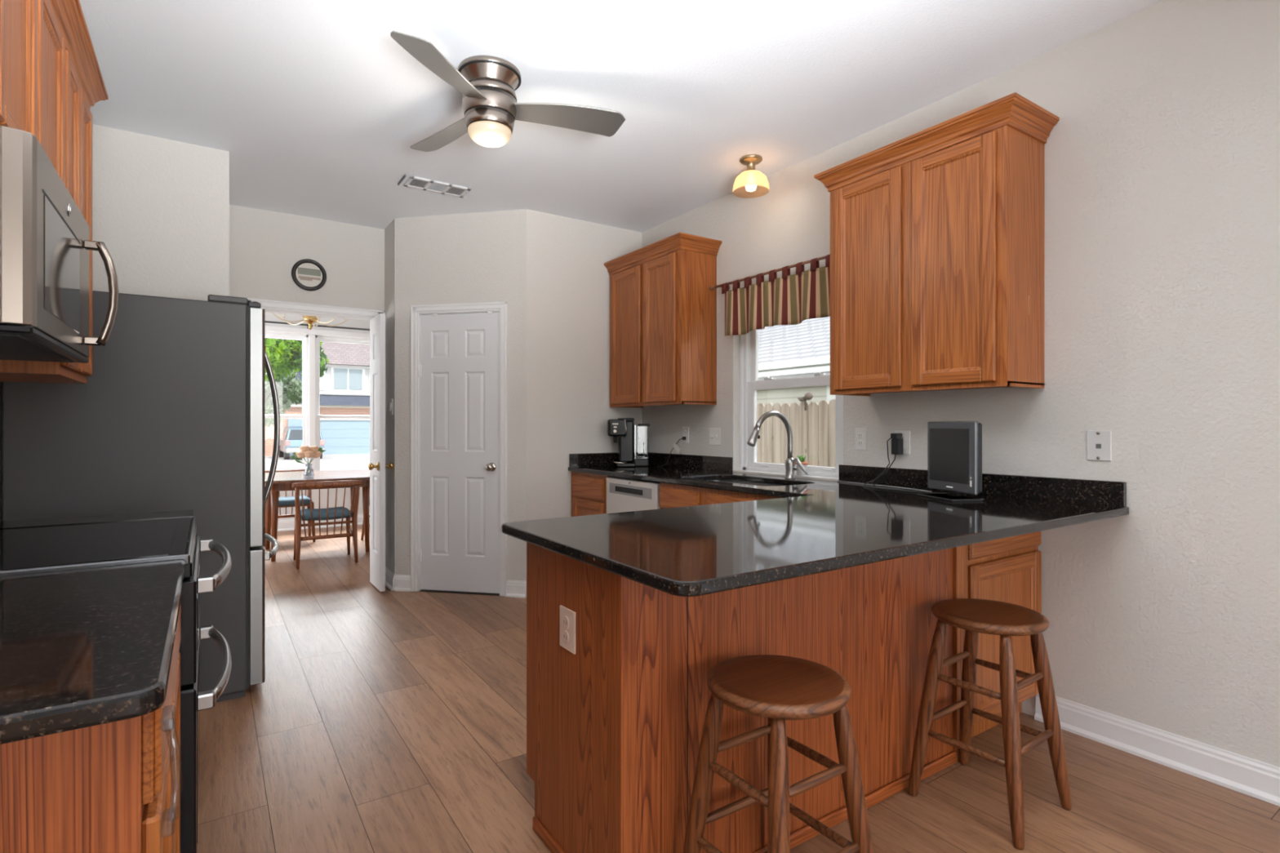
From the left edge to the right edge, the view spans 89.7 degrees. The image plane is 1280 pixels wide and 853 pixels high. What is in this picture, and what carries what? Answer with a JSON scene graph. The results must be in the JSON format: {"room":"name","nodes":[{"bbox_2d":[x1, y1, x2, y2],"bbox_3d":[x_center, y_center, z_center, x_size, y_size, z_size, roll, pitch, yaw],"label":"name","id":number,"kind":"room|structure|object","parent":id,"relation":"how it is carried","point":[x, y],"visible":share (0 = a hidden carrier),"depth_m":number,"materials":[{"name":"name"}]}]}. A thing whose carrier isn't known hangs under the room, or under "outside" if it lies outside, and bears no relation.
{"room":"kitchen","nodes":[
{"label":"kitchen","id":0,"kind":"room"},
{"bbox_2d":[0,381,2,520],"bbox_3d":[-1.557,-0.161,0.990,0.120,2.757,5.180,0,0,-34],"label":"wall","id":1,"kind":"structure","parent":0,"point":[1,382],"depth_m":2.55,"materials":[{"name":"grey paint"}]},
{"bbox_2d":[0,0,108,383],"bbox_3d":[-1.779,-0.703,1.756,0.366,1.098,1.412,0,0,-34],"label":"upper cabinet","id":2,"kind":"object","parent":1,"relation":"attached to","point":[51,76],"visible":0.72,"depth_m":1.87,"materials":[{"name":"brown wood"}]},
{"bbox_2d":[0,125,119,363],"bbox_3d":[-1.588,-0.399,1.558,0.460,0.423,0.763,0,0,-34],"label":"microwave","id":3,"kind":"object","parent":2,"relation":"attached to","point":[46,245],"visible":1,"depth_m":1.43,"materials":[{"name":"silver metal"}]},
{"bbox_2d":[92,124,229,301],"bbox_3d":[-2.963,-0.161,3.780,0.900,2.757,1.020,0,0,-34],"label":"wall","id":4,"kind":"structure","parent":0,"point":[161,206],"depth_m":3.43,"materials":[{"name":"grey paint"}]},
{"bbox_2d":[229,204,384,311],"bbox_3d":[-2.472,-0.161,4.797,1.250,2.757,0.120,0,0,-34],"label":"wall","id":5,"kind":"structure","parent":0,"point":[265,246],"depth_m":4.72,"materials":[{"name":"grey paint"}]},
{"bbox_2d":[291,258,326,290],"bbox_3d":[-2.434,-1.110,4.731,0.234,0.234,0.029,0,0,-34],"label":"wall plaque","id":6,"kind":"object","parent":5,"relation":"attached to","point":[308,274],"visible":1,"depth_m":4.73,"materials":[{"name":"brown metal"}]},
{"bbox_2d":[247,297,385,320],"bbox_3d":[-2.422,0.161,4.816,0.945,2.115,0.144,0,0,-34],"label":"door frame","id":7,"kind":"structure","parent":5,"relation":"attached to","point":[270,306],"depth_m":4.77,"materials":[{"name":"white paint"}]},
{"bbox_2d":[265,311,369,519],"bbox_3d":[-4.628,-0.161,7.215,5.370,2.757,0.140,0,0,-34],"label":"wall","id":8,"kind":"structure","parent":0,"point":[270,317],"depth_m":7.71,"materials":[{"name":"white paint"}]},
{"bbox_2d":[265,331,308,469],"bbox_3d":[-4.424,-0.242,7.364,1.115,1.680,0.080,0,0,-34],"label":"window","id":9,"kind":"structure","parent":8,"relation":"in","point":[304,338],"depth_m":7.63,"materials":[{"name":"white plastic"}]},
{"bbox_2d":[265,325,369,471],"bbox_3d":[-3.897,-0.260,7.616,2.400,1.775,0.090,0,0,-34],"label":"trim","id":10,"kind":"structure","parent":8,"relation":"attached to","point":[312,332],"depth_m":7.61,"materials":[{"name":"white paint"}]},
{"bbox_2d":[265,320,369,330],"bbox_3d":[-3.861,-1.162,7.580,2.650,0.080,0.110,0,0,-34],"label":"curtain rod","id":11,"kind":"object","parent":8,"relation":"attached to","point":[268,322],"visible":0.42,"depth_m":7.59,"materials":[{"name":"white plastic"}]},
{"bbox_2d":[277,513,369,531],"bbox_3d":[-4.582,1.153,7.146,5.370,0.130,0.026,0,0,-34],"label":"baseboard","id":12,"kind":"structure","parent":8,"relation":"attached to","point":[283,524],"depth_m":7.56,"materials":[{"name":"white paint"}]},
{"bbox_2d":[315,335,369,471],"bbox_3d":[-3.455,-0.242,8.016,1.090,1.680,0.080,0,0,-34],"label":"window","id":13,"kind":"structure","parent":8,"relation":"in","point":[318,339],"depth_m":7.74,"materials":[{"name":"white plastic"}]},
{"bbox_2d":[384,217,395,574],"bbox_3d":[-1.869,-0.161,4.930,0.100,2.757,0.332,0,0,-34],"label":"wall","id":14,"kind":"structure","parent":0,"point":[390,230],"depth_m":4.89,"materials":[{"name":"grey paint"}]},
{"bbox_2d":[368,313,393,591],"bbox_3d":[-1.974,0.195,4.831,0.175,2.023,0.360,0,0,-34],"label":"door","id":15,"kind":"structure","parent":14,"relation":"in","point":[377,465],"depth_m":4.72,"materials":[{"name":"white paint"}]},
{"bbox_2d":[386,398,392,414],"bbox_3d":[-1.880,-0.142,4.833,0.026,0.120,0.080,0,0,-34],"label":"thermostat","id":16,"kind":"object","parent":14,"relation":"attached to","point":[389,406],"visible":1,"depth_m":4.81,"materials":[{"name":"white plastic"}]},
{"bbox_2d":[385,567,395,591],"bbox_3d":[-1.913,1.161,4.883,0.026,0.115,0.313,0,0,-34],"label":"baseboard","id":17,"kind":"structure","parent":14,"relation":"attached to","point":[389,576],"depth_m":4.83,"materials":[{"name":"white paint"}]},
{"bbox_2d":[395,208,526,581],"bbox_3d":[-1.300,-0.161,4.714,1.022,2.757,0.100,0,0,11],"label":"wall","id":18,"kind":"structure","parent":0,"point":[476,257],"depth_m":4.65,"materials":[{"name":"grey paint"}]},
{"bbox_2d":[417,311,499,593],"bbox_3d":[-1.321,0.191,4.663,0.636,2.030,0.103,0,0,11],"label":"door","id":19,"kind":"structure","parent":18,"relation":"in","point":[459,368],"depth_m":4.68,"materials":[{"name":"white paint"}]},
{"bbox_2d":[410,302,507,596],"bbox_3d":[-1.307,0.168,4.703,0.748,2.100,0.124,0,0,11],"label":"trim","id":20,"kind":"structure","parent":18,"relation":"attached to","point":[416,311],"depth_m":4.68,"materials":[{"name":"white paint"}]},
{"bbox_2d":[419,589,499,595],"bbox_3d":[-1.304,1.215,4.715,0.624,0.006,0.100,0,0,11],"label":"trim","id":21,"kind":"structure","parent":18,"relation":"attached to","point":[421,590],"depth_m":4.68,"materials":[{"name":"brown wood"}]},
{"bbox_2d":[393,574,526,598],"bbox_3d":[-1.312,1.161,4.652,1.022,0.115,0.026,0,0,11],"label":"baseboard","id":22,"kind":"structure","parent":18,"relation":"attached to","point":[515,588],"depth_m":4.58,"materials":[{"name":"white paint"}]},
{"bbox_2d":[526,208,641,520],"bbox_3d":[-0.429,-0.161,4.893,0.992,2.757,0.120,0,0,-34],"label":"wall","id":23,"kind":"structure","parent":0,"point":[569,411],"depth_m":4.74,"materials":[{"name":"grey paint"}]},
{"bbox_2d":[79,0,1163,232],"bbox_3d":[-1.035,-1.599,2.346,7.500,0.120,12.450,0,0,-34],"label":"ceiling","id":24,"kind":"structure","parent":0,"point":[317,111],"depth_m":2.85,"materials":[{"name":"white paint"}]},
{"bbox_2d":[271,312,348,329],"bbox_3d":[-3.217,-1.238,6.272,0.759,0.602,0.724,0,0,-34],"label":"chandelier","id":25,"kind":"object","parent":24,"relation":"hanging from","point":[310,320],"visible":0.63,"depth_m":6.25,"materials":[{"name":"gold metal"}]},
{"bbox_2d":[397,173,471,197],"bbox_3d":[-1.314,-1.533,4.123,0.420,0.012,0.180,0,0,-34],"label":"ceiling vent","id":26,"kind":"object","parent":24,"relation":"in","point":[415,182],"visible":1,"depth_m":4.12,"materials":[{"name":"white metal"}]},
{"bbox_2d":[390,30,625,151],"bbox_3d":[-0.681,-1.385,2.893,1.029,0.308,0.989,0,0,-34],"label":"ceiling fan","id":27,"kind":"object","parent":24,"relation":"hanging from","point":[487,85],"visible":1,"depth_m":2.73,"materials":[{"name":"silver metal"}]},
{"bbox_2d":[733,154,768,198],"bbox_3d":[0.640,-1.444,3.708,0.208,0.190,0.208,0,0,-34],"label":"ceiling light","id":28,"kind":"object","parent":24,"relation":"attached to","point":[751,183],"visible":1,"depth_m":3.67,"materials":[{"name":"yellow glass"}]},
{"bbox_2d":[197,524,1279,852],"bbox_3d":[-0.778,1.278,2.490,8.172,0.120,12.201,0,0,-34],"label":"floor","id":29,"kind":"structure","parent":0,"point":[388,721],"depth_m":2.31,"materials":[{"name":"wood"}]},
{"bbox_2d":[0,605,180,852],"bbox_3d":[-1.071,0.776,0.960,0.651,0.883,0.801,0,0,-34],"label":"base cabinet","id":30,"kind":"object","parent":29,"relation":"on","point":[114,787],"visible":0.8,"depth_m":0.77,"materials":[{"name":"red wood"}]},
{"bbox_2d":[0,560,185,744],"bbox_3d":[-1.057,0.319,0.927,0.637,0.030,0.868,0,0,-34],"label":"countertop","id":31,"kind":"structure","parent":30,"relation":"on","point":[79,649],"depth_m":0.89,"materials":[{"name":"black stone"}]},
{"bbox_2d":[0,515,231,852],"bbox_3d":[-1.473,0.746,1.633,0.733,0.904,0.764,0,0,-34],"label":"range","id":32,"kind":"object","parent":29,"relation":"on","point":[36,549],"visible":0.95,"depth_m":1.52,"materials":[{"name":"black metal"}]},
{"bbox_2d":[0,517,191,571],"bbox_3d":[-1.502,0.304,1.614,0.608,0.017,0.761,0,0,-34],"label":"cooktop","id":33,"kind":"object","parent":32,"relation":"in","point":[86,545],"depth_m":1.60,"materials":[{"name":"black glass"}]},
{"bbox_2d":[2,290,279,702],"bbox_3d":[-2.270,0.322,3.072,0.956,1.792,0.892,0,0,-34],"label":"refrigerator","id":34,"kind":"object","parent":29,"relation":"on","point":[170,415],"visible":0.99,"depth_m":2.73,"materials":[{"name":"grey paint"}]},
{"bbox_2d":[263,469,315,546],"bbox_3d":[-3.732,0.850,6.805,0.554,0.740,0.502,0,0,-34],"label":"dining chair","id":35,"kind":"object","parent":29,"relation":"on","point":[286,502],"visible":0.34,"depth_m":6.75,"materials":[{"name":"brown wood"}]},
{"bbox_2d":[278,495,310,506],"bbox_3d":[-3.707,0.790,6.768,0.410,0.077,0.390,0,0,-34],"label":"seat cushion","id":36,"kind":"object","parent":35,"relation":"on","point":[289,500],"depth_m":6.67,"materials":[{"name":"blue fabric"}]},
{"bbox_2d":[265,469,369,561],"bbox_3d":[-3.131,0.847,6.270,1.240,0.743,1.240,0,0,-34],"label":"dining table","id":37,"kind":"object","parent":29,"relation":"on","point":[282,481],"visible":0.54,"depth_m":6.15,"materials":[{"name":"brown wood"}]},
{"bbox_2d":[290,445,324,475],"bbox_3d":[-3.020,0.328,5.858,0.230,0.295,0.181,0,0,4],"label":"flower vase","id":38,"kind":"object","parent":37,"relation":"on","point":[314,451],"visible":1,"depth_m":5.83,"materials":[{"name":"plant"}]},
{"bbox_2d":[292,480,363,568],"bbox_3d":[-2.813,0.850,5.749,0.554,0.740,0.502,0,0,-32],"label":"dining chair","id":39,"kind":"object","parent":29,"relation":"on","point":[311,514],"visible":1,"depth_m":5.62,"materials":[{"name":"brown wood"}]},
{"bbox_2d":[300,506,352,520],"bbox_3d":[-2.837,0.790,5.786,0.410,0.077,0.390,0,0,-32],"label":"seat cushion","id":40,"kind":"object","parent":39,"relation":"on","point":[330,513],"depth_m":5.65,"materials":[{"name":"blue fabric"}]},
{"bbox_2d":[360,499,369,540],"bbox_3d":[-2.633,0.850,6.800,0.502,0.740,0.554,0,0,-36],"label":"dining chair","id":41,"kind":"object","parent":29,"relation":"on","point":[362,530],"visible":0.02,"depth_m":6.83,"materials":[{"name":"brown wood"}]},
{"bbox_2d":[606,476,660,513],"bbox_3d":[0.200,0.780,4.246,0.650,0.875,0.600,0,0,-34],"label":"dishwasher","id":42,"kind":"object","parent":29,"relation":"on","point":[623,495],"visible":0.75,"depth_m":4.06,"materials":[{"name":"white metal"}]},
{"bbox_2d":[571,471,780,516],"bbox_3d":[0.405,0.776,3.953,0.653,0.883,2.366,0,0,-34],"label":"base cabinet","id":43,"kind":"object","parent":29,"relation":"on","point":[588,491],"visible":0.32,"depth_m":3.78,"materials":[{"name":"brown wood"}]},
{"bbox_2d":[502,452,1128,596],"bbox_3d":[0.049,0.271,3.174,2.114,0.126,3.263,0,0,-34],"label":"countertop","id":44,"kind":"structure","parent":43,"relation":"on","point":[815,526],"depth_m":2.03,"materials":[{"name":"black stone"}]},
{"bbox_2d":[607,417,649,466],"bbox_3d":[-0.085,0.123,4.809,0.313,0.362,0.207,0,0,-6],"label":"coffee maker","id":45,"kind":"object","parent":44,"relation":"on","point":[623,428],"visible":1,"depth_m":4.79,"materials":[{"name":"black plastic"}]},
{"bbox_2d":[613,461,626,463],"bbox_3d":[-0.146,0.271,4.751,0.104,0.010,0.104,0,0,-6],"label":"drip tray","id":46,"kind":"object","parent":45,"relation":"on","point":[616,462],"depth_m":4.72,"materials":[{"name":"silver metal"}]},
{"bbox_2d":[657,436,685,466],"bbox_3d":[0.231,0.190,4.710,0.060,0.225,0.248,0,0,-41],"label":"cord","id":47,"kind":"object","parent":44,"relation":"on","point":[676,447],"visible":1,"depth_m":4.64,"materials":[{"name":"black plastic"}]},
{"bbox_2d":[707,479,789,486],"bbox_3d":[0.591,0.432,3.615,0.425,0.192,0.780,0,0,-34],"label":"sink","id":48,"kind":"object","parent":44,"relation":"in","point":[731,481],"visible":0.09,"depth_m":3.88,"materials":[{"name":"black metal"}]},
{"bbox_2d":[746,410,807,479],"bbox_3d":[0.761,0.110,3.581,0.362,0.388,0.132,0,0,-34],"label":"faucet","id":49,"kind":"object","parent":44,"relation":"on","point":[790,466],"visible":1,"depth_m":3.66,"materials":[{"name":"silver metal"}]},
{"bbox_2d":[837,480,932,492],"bbox_3d":[1.209,0.300,3.201,0.037,0.007,0.621,0,0,-24],"label":"cable","id":50,"kind":"object","parent":44,"relation":"on","point":[837,481],"visible":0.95,"depth_m":3.17,"materials":[{"name":"grey plastic"}]},
{"bbox_2d":[862,433,943,493],"bbox_3d":[1.234,0.171,3.045,0.190,0.266,0.442,0,0,-10],"label":"power adapter","id":51,"kind":"object","parent":44,"relation":"on","point":[896,438],"visible":0.98,"depth_m":3.18,"materials":[{"name":"black plastic"}]},
{"bbox_2d":[916,421,984,501],"bbox_3d":[1.296,0.143,2.693,0.150,0.322,0.304,0,0,-11],"label":"television","id":52,"kind":"object","parent":44,"relation":"on","point":[954,448],"visible":1,"depth_m":2.66,"materials":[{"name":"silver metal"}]},
{"bbox_2d":[682,654,873,852],"bbox_3d":[0.328,0.910,1.534,0.358,0.619,0.358,0,0,-34],"label":"bar stool","id":53,"kind":"object","parent":29,"relation":"on","point":[779,689],"visible":1,"depth_m":1.49,"materials":[{"name":"brown wood"}]},
{"bbox_2d":[526,531,1041,852],"bbox_3d":[0.649,0.776,2.331,2.054,0.883,0.595,0,0,-34],"label":"base cabinet","id":54,"kind":"object","parent":29,"relation":"on","point":[615,726],"visible":0.53,"depth_m":1.83,"materials":[{"name":"red wood"}]},
{"bbox_2d":[560,604,576,654],"bbox_3d":[-0.200,0.556,1.756,0.011,0.113,0.087,0,0,-34],"label":"wall outlet","id":55,"kind":"object","parent":54,"relation":"attached to","point":[567,616],"visible":1,"depth_m":1.75,"materials":[{"name":"beige plastic"}]},
{"bbox_2d":[562,616,569,629],"bbox_3d":[-0.202,0.537,1.754,0.004,0.034,0.034,0,0,-34],"label":"socket","id":56,"kind":"object","parent":55,"relation":"attached to","point":[566,620],"depth_m":1.75,"materials":[{"name":"grey plastic"}]},
{"bbox_2d":[562,631,569,644],"bbox_3d":[-0.202,0.577,1.754,0.004,0.034,0.034,0,0,-34],"label":"socket","id":57,"kind":"object","parent":55,"relation":"attached to","point":[566,634],"depth_m":1.75,"materials":[{"name":"grey plastic"}]},
{"bbox_2d":[907,598,1071,849],"bbox_3d":[1.129,0.910,2.084,0.358,0.619,0.358,0,0,-36],"label":"bar stool","id":58,"kind":"object","parent":29,"relation":"on","point":[1005,620],"visible":1,"depth_m":2.04,"materials":[{"name":"brown wood"}]},
{"bbox_3d":[-1.808,0.776,2.036,0.629,0.883,0.273,0,0,-34],"label":"base cabinet","id":59,"kind":"object","parent":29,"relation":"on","visible":0},
{"bbox_2d":[0,509,193,528],"bbox_3d":[-1.806,0.319,2.040,0.637,0.030,0.279,0,0,-34],"label":"countertop","id":60,"kind":"structure","parent":59,"relation":"on","point":[69,520],"depth_m":2.10,"materials":[{"name":"black stone"}]},
{"bbox_2d":[795,464,807,475],"bbox_3d":[0.952,0.260,3.791,0.068,0.064,0.068,0,0,-34],"label":"pot","id":61,"kind":"object","parent":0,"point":[799,472],"depth_m":3.77,"materials":[{"name":"grey ceramic"}]},
{"bbox_2d":[641,0,1279,767],"bbox_3d":[1.039,-0.161,3.723,0.140,2.757,12.220,0,0,-34],"label":"wall","id":62,"kind":"structure","parent":0,"point":[1162,156],"depth_m":2.38,"materials":[{"name":"grey paint"}]},
{"bbox_2d":[568,452,733,471],"bbox_3d":[0.044,0.256,4.492,0.651,0.096,1.069,0,0,-34],"label":"backsplash","id":63,"kind":"structure","parent":62,"relation":"attached to","point":[679,460],"depth_m":4.75,"materials":[{"name":"black stone"}]},
{"bbox_2d":[604,231,721,408],"bbox_3d":[0.137,-0.692,4.620,0.355,1.100,0.956,0,0,-34],"label":"upper cabinet","id":64,"kind":"object","parent":62,"relation":"attached to","point":[663,306],"visible":1,"depth_m":4.35,"materials":[{"name":"brown wood"}]},
{"bbox_2d":[682,426,688,443],"bbox_3d":[0.330,0.068,4.644,0.009,0.115,0.070,0,0,-34],"label":"wall outlet","id":65,"kind":"object","parent":62,"relation":"attached to","point":[685,429],"visible":1,"depth_m":4.64,"materials":[{"name":"white plastic"}]},
{"bbox_2d":[709,427,720,444],"bbox_3d":[0.505,0.074,4.376,0.018,0.115,0.115,0,0,-34],"label":"light switch","id":66,"kind":"object","parent":62,"relation":"attached to","point":[714,433],"visible":1,"depth_m":4.38,"materials":[{"name":"white plastic"}]},
{"bbox_2d":[709,255,826,291],"bbox_3d":[0.804,-0.917,3.859,0.100,0.040,1.108,0,0,-34],"label":"curtain rod","id":67,"kind":"object","parent":62,"relation":"attached to","point":[712,287],"visible":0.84,"depth_m":3.87,"materials":[{"name":"brown metal"}]},
{"bbox_2d":[721,253,830,336],"bbox_3d":[0.828,-0.752,3.772,0.061,0.352,1.017,0,0,-34],"label":"valance","id":68,"kind":"object","parent":67,"relation":"hanging from","point":[788,299],"visible":0.89,"depth_m":3.76,"materials":[{"name":"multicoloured fabric"}]},
{"bbox_2d":[737,329,843,479],"bbox_3d":[0.916,-0.265,3.903,0.133,1.155,0.882,0,0,-34],"label":"window","id":69,"kind":"structure","parent":62,"relation":"in","point":[749,383],"depth_m":4.18,"materials":[{"name":"white plastic"}]},
{"bbox_2d":[795,454,808,475],"bbox_3d":[0.952,0.232,3.791,0.076,0.121,0.076,0,0,-34],"label":"potted cactus","id":70,"kind":"object","parent":69,"relation":"on","point":[801,458],"visible":0.7,"depth_m":3.77,"materials":[{"name":"green"}]},
{"bbox_2d":[855,428,866,450],"bbox_3d":[1.167,0.071,3.399,0.009,0.115,0.070,0,0,-34],"label":"wall outlet","id":71,"kind":"object","parent":62,"relation":"attached to","point":[860,433],"visible":1,"depth_m":3.39,"materials":[{"name":"white plastic"}]},
{"bbox_2d":[857,432,862,438],"bbox_3d":[1.165,0.051,3.398,0.004,0.027,0.032,0,0,-34],"label":"socket","id":72,"kind":"object","parent":71,"relation":"attached to","point":[860,434],"depth_m":3.40,"materials":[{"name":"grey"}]},
{"bbox_2d":[857,440,862,445],"bbox_3d":[1.165,0.091,3.398,0.004,0.027,0.032,0,0,-34],"label":"socket","id":73,"kind":"object","parent":71,"relation":"attached to","point":[860,442],"depth_m":3.40,"materials":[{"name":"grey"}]},
{"bbox_2d":[894,431,910,454],"bbox_3d":[1.304,0.083,3.196,0.009,0.115,0.085,0,0,-34],"label":"wall outlet","id":74,"kind":"object","parent":62,"relation":"attached to","point":[905,434],"visible":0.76,"depth_m":3.18,"materials":[{"name":"white plastic"}]},
{"bbox_2d":[813,92,1059,395],"bbox_3d":[1.286,-0.703,2.911,0.355,1.098,0.965,0,0,-34],"label":"upper cabinet","id":75,"kind":"object","parent":62,"relation":"attached to","point":[937,231],"visible":1,"depth_m":2.69,"materials":[{"name":"brown wood"}]},
{"bbox_2d":[838,464,1126,506],"bbox_3d":[1.455,0.258,2.958,0.020,0.092,1.315,0,0,-34],"label":"backsplash","id":76,"kind":"structure","parent":62,"relation":"attached to","point":[1111,493],"depth_m":2.71,"materials":[{"name":"black stone"}]},
{"bbox_2d":[1086,430,1111,461],"bbox_3d":[1.776,0.077,2.490,0.012,0.118,0.084,0,0,-34],"label":"phone jack","id":77,"kind":"object","parent":62,"relation":"attached to","point":[1099,442],"visible":1,"depth_m":2.49,"materials":[{"name":"grey plastic"}]},
{"bbox_2d":[1095,444,1101,448],"bbox_3d":[1.775,0.079,2.489,0.002,0.018,0.018,0,0,-34],"label":"socket","id":78,"kind":"object","parent":77,"relation":"attached to","point":[1097,446],"depth_m":2.49,"materials":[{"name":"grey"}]},
{"bbox_2d":[1034,693,1279,806],"bbox_3d":[2.979,1.161,0.690,0.026,0.115,4.780,0,0,-34],"label":"baseboard","id":79,"kind":"structure","parent":62,"relation":"attached to","point":[1258,780],"depth_m":2.29,"materials":[{"name":"white paint"}]},
{"label":"outside","id":80,"kind":"structure","parent":0,"visible":0},
{"bbox_2d":[265,453,369,470],"bbox_3d":[-16.446,1.918,42.385,100.000,1.000,71.300,0,0,-34],"label":"ground","id":81,"kind":"structure","parent":80,"point":[340,461],"depth_m":29.46,"materials":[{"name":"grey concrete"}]},
{"bbox_2d":[265,369,302,427],"bbox_3d":[-12.446,-0.128,21.897,2.056,3.600,1.925,0,0,-34],"label":"shrub","id":82,"kind":"object","parent":81,"relation":"on","point":[289,389],"visible":0.48,"depth_m":21.62,"materials":[{"name":"green plant"}]},
{"bbox_2d":[265,370,302,456],"bbox_3d":[-24.756,-1.257,37.521,8.780,6.051,8.100,0,0,-34],"label":"gabled house","id":83,"kind":"structure","parent":81,"relation":"on","point":[295,410],"depth_m":36.19,"materials":[{"name":"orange brick"}]},
{"bbox_2d":[265,337,328,380],"bbox_3d":[-8.954,-0.812,15.727,2.094,4.766,2.440,0,0,-42],"label":"leafy tree","id":84,"kind":"object","parent":81,"relation":"on","point":[285,356],"visible":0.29,"depth_m":15.41,"materials":[{"name":"green plant"}]},
{"bbox_2d":[278,426,324,459],"bbox_3d":[-17.938,0.903,33.904,1.740,1.750,4.789,0,0,-34],"label":"suv","id":85,"kind":"object","parent":81,"relation":"on","point":[291,437],"visible":0.49,"depth_m":32.01,"materials":[{"name":"silver metal"}]},
{"bbox_2d":[284,440,289,445],"bbox_3d":[-17.330,0.853,31.620,0.200,0.270,0.120,0,0,-34],"label":"tail light","id":86,"kind":"object","parent":85,"relation":"attached to","point":[287,442],"depth_m":31.58,"materials":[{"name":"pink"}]},
{"bbox_2d":[320,440,324,445],"bbox_3d":[-16.052,0.853,32.479,0.200,0.270,0.120,0,0,-34],"label":"tail light","id":87,"kind":"object","parent":85,"relation":"attached to","point":[322,442],"depth_m":32.43,"materials":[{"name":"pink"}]},
{"bbox_2d":[320,342,369,454],"bbox_3d":[-17.960,-3.107,42.933,8.500,9.750,8.700,0,0,-34],"label":"house","id":88,"kind":"structure","parent":81,"relation":"on","point":[344,387],"depth_m":38.83,"materials":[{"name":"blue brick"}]},
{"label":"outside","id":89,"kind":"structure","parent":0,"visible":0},
{"bbox_3d":[10.903,1.478,13.355,27.000,0.280,30.000,0,0,-34],"label":"ground","id":90,"kind":"structure","parent":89,"visible":0},
{"bbox_2d":[756,316,835,405],"bbox_3d":[4.495,-1.222,12.421,6.680,5.120,12.400,0,0,-34],"label":"house","id":91,"kind":"structure","parent":90,"relation":"on","point":[803,348],"depth_m":10.43,"materials":[{"name":"beige"}]},
{"bbox_2d":[756,399,835,466],"bbox_3d":[1.567,0.509,8.290,0.059,1.617,4.811,0,0,-34],"label":"picket fence","id":92,"kind":"object","parent":90,"relation":"on","point":[813,428],"visible":0.21,"depth_m":7.70,"materials":[{"name":"brown wood"}]},
{"bbox_2d":[797,392,813,410],"bbox_3d":[1.955,-0.288,7.631,0.100,0.212,0.220,0,0,-34],"label":"ornament","id":93,"kind":"object","parent":92,"relation":"on","point":[808,396],"visible":1,"depth_m":7.61,"materials":[{"name":"grey metal"}]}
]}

